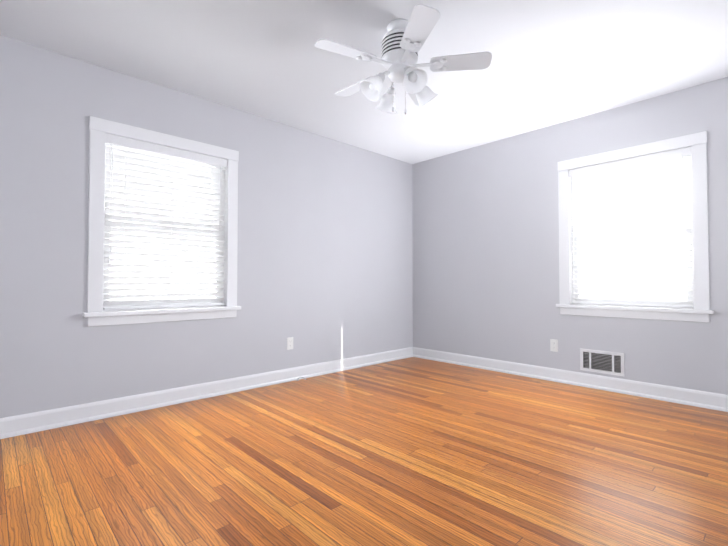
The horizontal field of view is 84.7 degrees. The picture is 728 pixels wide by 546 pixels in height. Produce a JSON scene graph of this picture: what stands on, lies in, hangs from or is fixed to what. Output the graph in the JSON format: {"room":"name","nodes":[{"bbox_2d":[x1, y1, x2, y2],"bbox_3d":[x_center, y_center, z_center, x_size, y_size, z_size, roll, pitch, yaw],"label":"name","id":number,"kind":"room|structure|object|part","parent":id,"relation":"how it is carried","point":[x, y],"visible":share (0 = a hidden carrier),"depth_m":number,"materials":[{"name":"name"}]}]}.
{"room":"empty bedroom","nodes":[
{"label":"empty bedroom","id":0,"kind":"room"},
{"bbox_2d":[0,35,412,417],"bbox_3d":[-1.184,-0.204,3.512,5.160,2.440,0.200,1,-2,-43],"label":"wall","id":1,"kind":"structure","parent":0,"point":[324,263],"depth_m":3.19,"materials":[{"name":"paint"}]},
{"bbox_2d":[83,116,240,326],"bbox_3d":[-1.551,-0.344,3.154,1.114,1.435,0.282,1,-2,-43],"label":"window","id":2,"kind":"structure","parent":1,"relation":"in","point":[155,172],"depth_m":3.04,"materials":[{"name":"white wood"}]},
{"bbox_2d":[108,143,125,293],"bbox_3d":[-1.754,-0.348,2.847,0.045,1.182,0.122,0,-1,20],"label":"blind cord","id":3,"kind":"object","parent":2,"relation":"hanging from","point":[110,143],"depth_m":2.81,"materials":[{"name":"white fabric"}]},
{"bbox_3d":[-1.561,-0.341,3.164,0.866,1.238,0.074,1,-2,-43],"label":"left window sash","id":4,"kind":"part","parent":2,"relation":"part of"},
{"bbox_3d":[-1.561,-0.348,3.164,0.794,1.146,0.043,1,-2,-43],"label":"glass","id":5,"kind":"part","parent":2,"relation":"part of","materials":[{"name":"glass"}]},
{"bbox_3d":[-1.508,-0.353,3.108,0.888,1.237,0.060,1,-2,-43],"label":"left window blind rail","id":6,"kind":"part","parent":2,"relation":"part of","materials":[{"name":"white plastic"}]},
{"bbox_2d":[208,164,220,303],"bbox_3d":[-1.246,-0.337,3.328,0.099,1.182,0.042,0,-1,-7],"label":"blind cord","id":7,"kind":"object","parent":2,"relation":"hanging from","point":[220,164],"depth_m":3.34,"materials":[{"name":"white fabric"}]},
{"bbox_2d":[0,347,412,438],"bbox_3d":[-1.106,0.955,3.403,4.760,0.118,0.028,1,-2,-43],"label":"baseboard","id":8,"kind":"structure","parent":1,"relation":"attached to","point":[18,425],"depth_m":3.05,"materials":[{"name":"white wood"}]},
{"bbox_2d":[287,337,292,349],"bbox_3d":[-0.703,0.671,3.804,0.070,0.115,0.008,1,-2,-43],"label":"electrical outlet","id":9,"kind":"object","parent":1,"relation":"attached to","point":[289,343],"visible":1,"depth_m":3.80,"materials":[{"name":"white plastic"}]},
{"bbox_2d":[0,357,727,545],"bbox_3d":[0.239,1.057,1.974,5.160,0.150,4.350,1,-2,-43],"label":"floor","id":10,"kind":"structure","parent":0,"point":[412,451],"depth_m":2.00,"materials":[{"name":"brown wood"}]},
{"bbox_2d":[0,0,727,163],"bbox_3d":[0.239,-1.532,2.032,5.160,0.150,4.350,1,-2,-43],"label":"ceiling","id":11,"kind":"structure","parent":0,"point":[554,62],"depth_m":2.64,"materials":[{"name":"white paint"}]},
{"bbox_2d":[315,4,491,113],"bbox_3d":[0.183,-1.175,2.366,1.008,0.549,0.976,1,-2,-43],"label":"fan","id":12,"kind":"object","parent":11,"relation":"hanging from","point":[403,40],"visible":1,"depth_m":2.27,"materials":[{"name":"white"}]},
{"bbox_3d":[0.210,-1.290,2.349,0.212,0.320,0.212,1,-2,-43],"label":"motor","id":13,"kind":"part","parent":12,"relation":"part of","materials":[{"name":"white metal"}]},
{"bbox_2d":[412,77,727,394],"bbox_3d":[2.044,-0.199,3.704,0.200,2.440,3.950,1,-2,-43],"label":"wall","id":14,"kind":"structure","parent":0,"point":[485,236],"depth_m":3.92,"materials":[{"name":"paint"}]},
{"bbox_2d":[550,339,557,351],"bbox_3d":[1.802,0.688,3.789,0.008,0.115,0.070,1,-2,-43],"label":"electrical outlet","id":15,"kind":"object","parent":14,"relation":"attached to","point":[553,345],"visible":1,"depth_m":3.79,"materials":[{"name":"white plastic"}]},
{"bbox_2d":[413,347,727,411],"bbox_3d":[1.961,0.960,3.600,0.028,0.118,3.950,1,-2,-43],"label":"baseboard","id":16,"kind":"structure","parent":14,"relation":"attached to","point":[704,399],"depth_m":3.54,"materials":[{"name":"white wood"}]},
{"bbox_2d":[580,348,624,376],"bbox_3d":[2.077,0.778,3.493,0.010,0.195,0.343,1,-2,-43],"label":"air vent","id":17,"kind":"object","parent":14,"relation":"in","point":[605,362],"visible":1,"depth_m":3.49,"materials":[{"name":"white metal"}]},
{"bbox_2d":[556,131,713,322],"bbox_3d":[2.278,-0.338,3.443,0.282,1.435,1.114,1,-2,-43],"label":"window","id":18,"kind":"structure","parent":14,"relation":"in","point":[691,149],"depth_m":3.33,"materials":[{"name":"white wood"}]},
{"bbox_3d":[2.232,-0.347,3.400,0.060,1.237,0.888,1,-2,-43],"label":"blind rail","id":19,"kind":"part","parent":18,"relation":"part of","materials":[{"name":"white"}]},
{"bbox_3d":[2.288,-0.342,3.453,0.043,1.146,0.794,1,-2,-43],"label":"glass","id":20,"kind":"part","parent":18,"relation":"part of","materials":[{"name":"glass"}]},
{"bbox_3d":[2.288,-0.334,3.452,0.074,1.238,0.866,1,-2,-43],"label":"sash","id":21,"kind":"part","parent":18,"relation":"part of","materials":[{"name":"white"}]},
{"label":"outside","id":22,"kind":"structure","parent":0,"visible":0},
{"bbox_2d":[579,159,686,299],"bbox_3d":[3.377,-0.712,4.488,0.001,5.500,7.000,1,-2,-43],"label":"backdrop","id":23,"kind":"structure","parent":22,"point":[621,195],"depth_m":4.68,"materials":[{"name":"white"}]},
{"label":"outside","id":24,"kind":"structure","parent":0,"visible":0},
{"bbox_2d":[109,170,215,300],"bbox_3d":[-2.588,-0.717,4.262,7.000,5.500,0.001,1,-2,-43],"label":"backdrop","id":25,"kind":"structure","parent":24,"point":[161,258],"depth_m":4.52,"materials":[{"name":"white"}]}
]}

